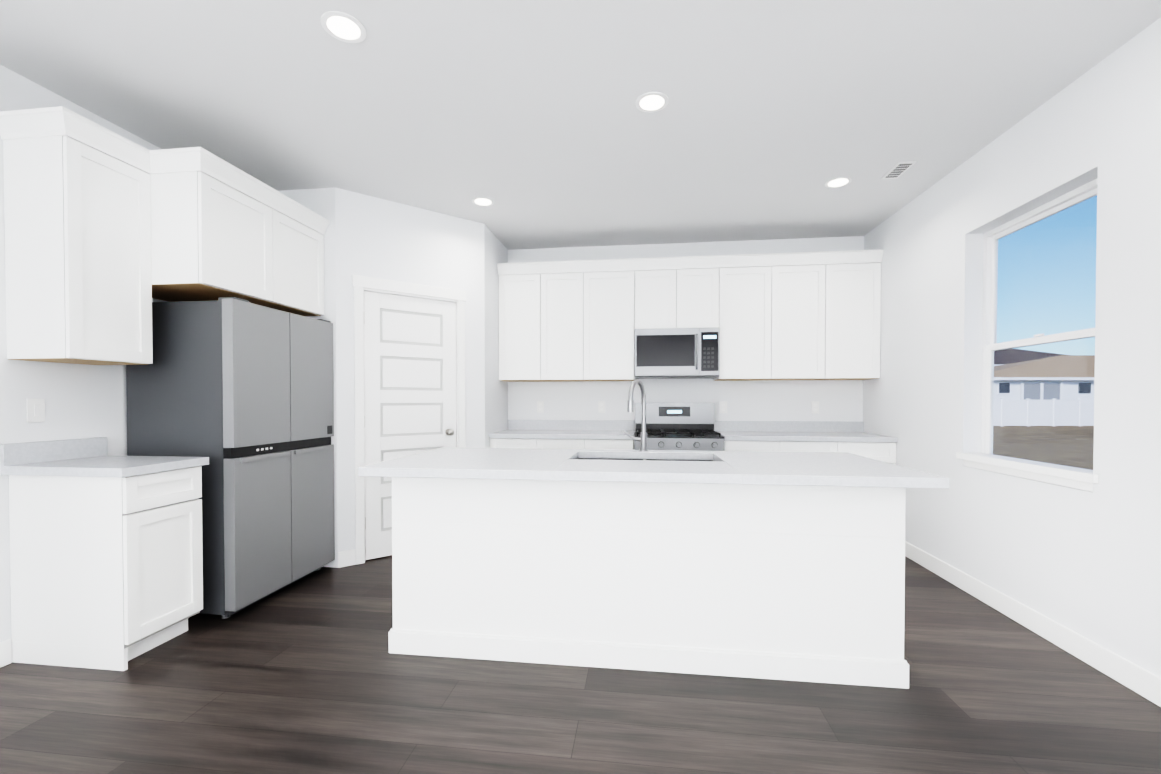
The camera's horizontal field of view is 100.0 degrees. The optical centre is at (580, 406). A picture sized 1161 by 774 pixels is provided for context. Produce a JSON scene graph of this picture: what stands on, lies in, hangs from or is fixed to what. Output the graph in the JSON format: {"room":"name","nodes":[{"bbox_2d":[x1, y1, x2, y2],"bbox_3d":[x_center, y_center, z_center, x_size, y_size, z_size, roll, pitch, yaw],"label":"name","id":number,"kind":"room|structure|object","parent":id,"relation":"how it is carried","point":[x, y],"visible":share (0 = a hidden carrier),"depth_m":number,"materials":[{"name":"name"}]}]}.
{"room":"kitchen","nodes":[
{"label":"kitchen","id":0,"kind":"room"},
{"bbox_2d":[0,65,168,648],"bbox_3d":[-2.911,-0.170,0.960,0.160,2.770,8.930,0,1,7],"label":"wall","id":1,"kind":"structure","parent":0,"point":[83,401],"depth_m":2.41,"materials":[{"name":"paint"}]},
{"bbox_2d":[0,639,11,667],"bbox_3d":[-3.011,1.178,-0.513,0.013,0.115,5.625,0,1,7],"label":"baseboard","id":2,"kind":"structure","parent":1,"relation":"attached to","point":[5,653],"depth_m":2.25,"materials":[{"name":"white wood"}]},
{"bbox_2d":[26,399,44,422],"bbox_3d":[-2.647,0.018,2.371,0.010,0.115,0.070,0,1,7],"label":"light switch","id":3,"kind":"object","parent":1,"relation":"attached to","point":[35,410],"visible":1,"depth_m":2.37,"materials":[{"name":"white plastic"}]},
{"bbox_2d":[0,106,155,364],"bbox_3d":[-2.473,-0.779,2.426,0.337,1.108,0.386,0,1,7],"label":"upper cabinet","id":4,"kind":"object","parent":1,"relation":"attached to","point":[109,235],"depth_m":2.26,"materials":[{"name":"white wood"}]},
{"bbox_2d":[152,147,327,315],"bbox_3d":[-2.241,-1.001,3.092,0.632,0.683,1.000,0,1,7],"label":"upper cabinet","id":5,"kind":"object","parent":1,"relation":"attached to","point":[217,231],"depth_m":2.76,"materials":[{"name":"white wood"}]},
{"bbox_2d":[278,187,337,567],"bbox_3d":[-2.130,-0.207,3.648,0.720,2.770,0.100,0,1,7],"label":"wall","id":6,"kind":"structure","parent":0,"point":[320,201],"depth_m":3.55,"materials":[{"name":"paint"}]},
{"bbox_2d":[335,188,484,560],"bbox_3d":[-1.341,-0.212,3.958,1.188,2.770,0.100,-1,1,-38],"label":"wall","id":7,"kind":"structure","parent":0,"point":[376,237],"depth_m":3.79,"materials":[{"name":"paint"}]},
{"bbox_2d":[338,549,355,567],"bbox_3d":[-1.306,1.116,3.932,1.188,0.115,0.013,-1,1,-38],"label":"baseboard","id":8,"kind":"structure","parent":7,"relation":"attached to","point":[346,558],"depth_m":3.60,"materials":[{"name":"white wood"}]},
{"bbox_2d":[352,275,466,564],"bbox_3d":[-1.361,0.096,3.933,0.902,2.155,0.120,-1,1,-38],"label":"door frame","id":9,"kind":"structure","parent":7,"relation":"attached to","point":[361,284],"depth_m":3.67,"materials":[{"name":"white wood"}]},
{"bbox_2d":[364,291,455,559],"bbox_3d":[-1.340,0.143,3.894,0.748,2.039,0.104,-1,1,-38],"label":"pantry door","id":10,"kind":"structure","parent":7,"relation":"in","point":[409,375],"depth_m":3.85,"materials":[{"name":"white wood"}]},
{"bbox_2d":[484,224,507,447],"bbox_3d":[-0.844,-0.222,4.661,0.100,2.770,0.750,0,1,7],"label":"wall","id":11,"kind":"structure","parent":0,"point":[496,388],"depth_m":4.51,"materials":[{"name":"paint"}]},
{"bbox_2d":[0,555,1160,773],"bbox_3d":[-0.351,1.319,0.659,5.320,0.200,8.930,0,1,7],"label":"floor","id":12,"kind":"structure","parent":0,"point":[310,675],"depth_m":1.94,"materials":[{"name":"brown wood"}]},
{"bbox_2d":[0,437,208,670],"bbox_3d":[-2.323,0.682,2.425,0.640,1.025,0.440,0,1,7],"label":"base cabinet","id":13,"kind":"object","parent":12,"relation":"on","point":[106,561],"visible":1,"depth_m":2.26,"materials":[{"name":"white wood"}]},
{"bbox_2d":[126,297,334,618],"bbox_3d":[-2.179,0.286,3.156,0.687,1.797,0.878,0,1,7],"label":"fridge","id":14,"kind":"object","parent":12,"relation":"on","point":[239,392],"visible":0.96,"depth_m":2.76,"materials":[{"name":"grey metal"}]},
{"bbox_2d":[490,440,544,448],"bbox_3d":[-0.541,0.720,4.699,0.492,0.885,0.622,0,1,7],"label":"base cabinet","id":15,"kind":"object","parent":12,"relation":"on","point":[535,444],"depth_m":4.39,"materials":[{"name":"white wood"}]},
{"bbox_2d":[489,428,632,439],"bbox_3d":[-0.143,0.258,4.633,1.296,0.040,0.640,0,1,7],"label":"countertop","id":16,"kind":"structure","parent":15,"relation":"on","point":[512,433],"depth_m":4.39,"materials":[{"name":"white stone"}]},
{"bbox_2d":[545,440,592,448],"bbox_3d":[-0.142,0.721,4.649,0.552,0.885,0.622,0,1,7],"label":"base cabinet","id":17,"kind":"object","parent":12,"relation":"on","point":[549,444],"depth_m":4.33,"materials":[{"name":"white wood"}]},
{"bbox_2d":[593,432,634,449],"bbox_3d":[0.257,0.722,4.599,0.492,0.885,0.622,0,1,7],"label":"base cabinet","id":18,"kind":"object","parent":12,"relation":"on","point":[597,444],"depth_m":4.28,"materials":[{"name":"white wood"}]},
{"bbox_2d":[358,379,948,688],"bbox_3d":[0.269,0.520,2.473,2.415,1.348,0.925,0,1,7],"label":"kitchen island","id":19,"kind":"object","parent":12,"relation":"on","point":[789,566],"visible":1,"depth_m":2.21,"materials":[{"name":"white wood"}]},
{"bbox_2d":[634,403,723,450],"bbox_3d":[0.875,0.567,4.454,0.754,1.200,0.730,0,1,7],"label":"range","id":20,"kind":"object","parent":12,"relation":"on","point":[679,426],"visible":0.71,"depth_m":4.68,"materials":[{"name":"silver metal"}]},
{"bbox_2d":[724,440,788,451],"bbox_3d":[1.522,0.724,4.440,0.517,0.885,0.622,0,1,7],"label":"base cabinet","id":21,"kind":"object","parent":12,"relation":"on","point":[729,445],"depth_m":4.13,"materials":[{"name":"white wood"}]},
{"bbox_2d":[719,432,896,443],"bbox_3d":[1.944,0.262,4.371,1.370,0.040,0.640,0,1,7],"label":"countertop","id":22,"kind":"structure","parent":21,"relation":"on","point":[845,437],"depth_m":4.10,"materials":[{"name":"white stone"}]},
{"bbox_2d":[789,440,848,452],"bbox_3d":[1.945,0.724,4.387,0.576,0.885,0.622,0,1,7],"label":"base cabinet","id":23,"kind":"object","parent":12,"relation":"on","point":[794,445],"depth_m":4.07,"materials":[{"name":"white wood"}]},
{"bbox_2d":[849,440,897,464],"bbox_3d":[2.368,0.725,4.334,0.517,0.885,0.622,0,1,7],"label":"base cabinet","id":24,"kind":"object","parent":12,"relation":"on","point":[881,452],"depth_m":4.01,"materials":[{"name":"white wood"}]},
{"bbox_2d":[0,0,1160,249],"bbox_3d":[-0.351,-1.650,0.618,5.320,0.200,8.930,0,1,7],"label":"ceiling","id":25,"kind":"structure","parent":0,"point":[544,132],"depth_m":2.45,"materials":[{"name":"paint"}]},
{"bbox_2d":[321,11,365,42],"bbox_3d":[-0.977,-1.565,2.013,0.170,0.004,0.170,0,1,7],"label":"recessed light","id":26,"kind":"object","parent":25,"relation":"in","point":[343,26],"visible":1,"depth_m":2.01,"materials":[{"name":"white"}]},
{"bbox_2d":[472,197,493,205],"bbox_3d":[-0.756,-1.590,3.779,0.170,0.004,0.170,0,1,7],"label":"recessed light","id":27,"kind":"object","parent":25,"relation":"in","point":[482,201],"visible":1,"depth_m":3.77,"materials":[{"name":"white plastic"}]},
{"bbox_2d":[635,92,668,112],"bbox_3d":[0.369,-1.573,2.519,0.170,0.004,0.170,0,1,7],"label":"recessed light","id":28,"kind":"object","parent":25,"relation":"in","point":[649,102],"visible":1,"depth_m":2.52,"materials":[{"name":"white plastic"}]},
{"bbox_2d":[825,177,851,187],"bbox_3d":[1.821,-1.585,3.446,0.170,0.004,0.170,0,1,7],"label":"recessed light","id":29,"kind":"object","parent":25,"relation":"in","point":[837,182],"visible":1,"depth_m":3.44,"materials":[{"name":"white plastic"}]},
{"bbox_2d":[881,161,916,178],"bbox_3d":[2.127,-1.582,3.264,0.110,0.007,0.240,0,1,7],"label":"ceiling vent","id":30,"kind":"object","parent":25,"relation":"in","point":[897,170],"visible":0.98,"depth_m":3.25,"materials":[{"name":"white metal"}]},
{"bbox_2d":[508,236,863,421],"bbox_3d":[0.890,-0.225,4.902,3.600,2.770,0.160,0,1,7],"label":"wall","id":31,"kind":"structure","parent":0,"point":[791,400],"depth_m":4.78,"materials":[{"name":"paint"}]},
{"bbox_2d":[497,261,548,381],"bbox_3d":[-0.533,-0.812,4.820,0.471,1.108,0.337,0,1,7],"label":"upper cabinet","id":32,"kind":"object","parent":31,"relation":"attached to","point":[523,286],"depth_m":4.66,"materials":[{"name":"white wood"}]},
{"bbox_2d":[537,401,543,412],"bbox_3d":[-0.411,0.002,4.982,0.070,0.115,0.008,0,1,7],"label":"electrical outlet","id":33,"kind":"object","parent":31,"relation":"attached to","point":[540,406],"visible":1,"depth_m":4.98,"materials":[{"name":"white plastic"}]},
{"bbox_2d":[549,261,592,380],"bbox_3d":[-0.157,-0.812,4.773,0.532,1.108,0.337,0,1,7],"label":"upper cabinet","id":34,"kind":"object","parent":31,"relation":"attached to","point":[570,282],"depth_m":4.60,"materials":[{"name":"white wood"}]},
{"bbox_2d":[598,401,604,412],"bbox_3d":[0.214,0.003,4.903,0.070,0.115,0.008,0,1,7],"label":"electrical outlet","id":35,"kind":"object","parent":31,"relation":"attached to","point":[601,406],"visible":1,"depth_m":4.90,"materials":[{"name":"white plastic"}]},
{"bbox_2d":[593,258,644,380],"bbox_3d":[0.285,-0.811,4.718,0.602,1.108,0.337,0,1,7],"label":"upper cabinet","id":36,"kind":"object","parent":31,"relation":"attached to","point":[616,282],"depth_m":4.55,"materials":[{"name":"white wood"}]},
{"bbox_2d":[641,255,720,328],"bbox_3d":[0.901,-1.042,4.637,0.762,0.643,0.337,0,1,7],"label":"upper cabinet","id":37,"kind":"object","parent":31,"relation":"attached to","point":[677,292],"depth_m":4.47,"materials":[{"name":"white wood"}]},
{"bbox_2d":[635,327,719,378],"bbox_3d":[0.894,-0.495,4.593,0.756,0.440,0.438,0,1,7],"label":"microwave","id":38,"kind":"object","parent":37,"relation":"attached to","point":[677,353],"visible":1,"depth_m":4.42,"materials":[{"name":"silver metal"}]},
{"bbox_2d":[509,420,863,431],"bbox_3d":[0.957,0.187,4.807,3.436,0.099,0.020,0,1,7],"label":"backsplash","id":39,"kind":"structure","parent":31,"relation":"attached to","point":[609,425],"depth_m":4.72,"materials":[{"name":"white stone"}]},
{"bbox_2d":[720,401,726,412],"bbox_3d":[1.395,0.005,4.755,0.070,0.115,0.008,0,1,7],"label":"electrical outlet","id":40,"kind":"object","parent":31,"relation":"attached to","point":[723,406],"visible":1,"depth_m":4.75,"materials":[{"name":"white plastic"}]},
{"bbox_2d":[713,253,780,380],"bbox_3d":[1.506,-0.809,4.565,0.580,1.108,0.337,0,1,7],"label":"upper cabinet","id":41,"kind":"object","parent":31,"relation":"attached to","point":[750,331],"depth_m":4.40,"materials":[{"name":"white wood"}]},
{"bbox_2d":[781,251,836,379],"bbox_3d":[1.961,-0.808,4.508,0.580,1.108,0.337,0,1,7],"label":"upper cabinet","id":42,"kind":"object","parent":31,"relation":"attached to","point":[798,316],"depth_m":4.34,"materials":[{"name":"white wood"}]},
{"bbox_2d":[811,401,818,413],"bbox_3d":[2.238,0.006,4.649,0.070,0.115,0.008,0,1,7],"label":"electrical outlet","id":43,"kind":"object","parent":31,"relation":"attached to","point":[814,407],"visible":1,"depth_m":4.65,"materials":[{"name":"white plastic"}]},
{"bbox_2d":[833,249,883,379],"bbox_3d":[2.385,-0.807,4.454,0.519,1.108,0.337,0,1,7],"label":"upper cabinet","id":44,"kind":"object","parent":31,"relation":"attached to","point":[857,357],"depth_m":4.28,"materials":[{"name":"white wood"}]},
{"bbox_2d":[863,18,1160,676],"bbox_3d":[2.209,-0.161,0.318,0.160,2.770,8.930,0,1,7],"label":"wall","id":45,"kind":"structure","parent":0,"point":[1086,564],"depth_m":2.48,"materials":[{"name":"paint"}]},
{"bbox_2d":[956,452,1098,491],"bbox_3d":[2.466,0.346,2.706,0.126,0.086,0.980,0,1,7],"label":"window sill","id":46,"kind":"structure","parent":45,"relation":"attached to","point":[1076,478],"depth_m":2.59,"materials":[{"name":"white wood"}]},
{"bbox_2d":[905,541,1160,706],"bbox_3d":[2.082,1.171,0.019,0.013,0.115,7.950,0,1,7],"label":"baseboard","id":47,"kind":"structure","parent":45,"relation":"attached to","point":[1141,681],"depth_m":2.45,"materials":[{"name":"white wood"}]},
{"bbox_2d":[981,178,1097,469],"bbox_3d":[2.552,-0.359,2.686,0.060,1.496,0.916,0,1,7],"label":"window","id":48,"kind":"structure","parent":45,"relation":"in","point":[992,237],"depth_m":2.93,"materials":[{"name":"white plastic"}]},
{"label":"outside","id":49,"kind":"structure","parent":0,"visible":0},
{"bbox_2d":[993,426,1093,469],"bbox_3d":[87.409,1.361,44.373,157.850,0.300,230.000,0,1,7],"label":"ground","id":50,"kind":"structure","parent":49,"point":[1045,455],"depth_m":20.06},
{"bbox_2d":[993,398,1093,426],"bbox_3d":[37.129,0.382,33.893,19.865,1.950,0.130,0,1,-2],"label":"fence","id":51,"kind":"object","parent":50,"relation":"on","point":[1049,411],"depth_m":33.73,"materials":[{"name":"white plastic"}]},
{"bbox_2d":[994,349,1094,399],"bbox_3d":[40.806,-2.326,45.209,25.100,7.050,18.400,0,1,-2],"label":"house","id":52,"kind":"structure","parent":50,"relation":"on","point":[1023,382],"depth_m":36.37,"materials":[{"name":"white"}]}
]}

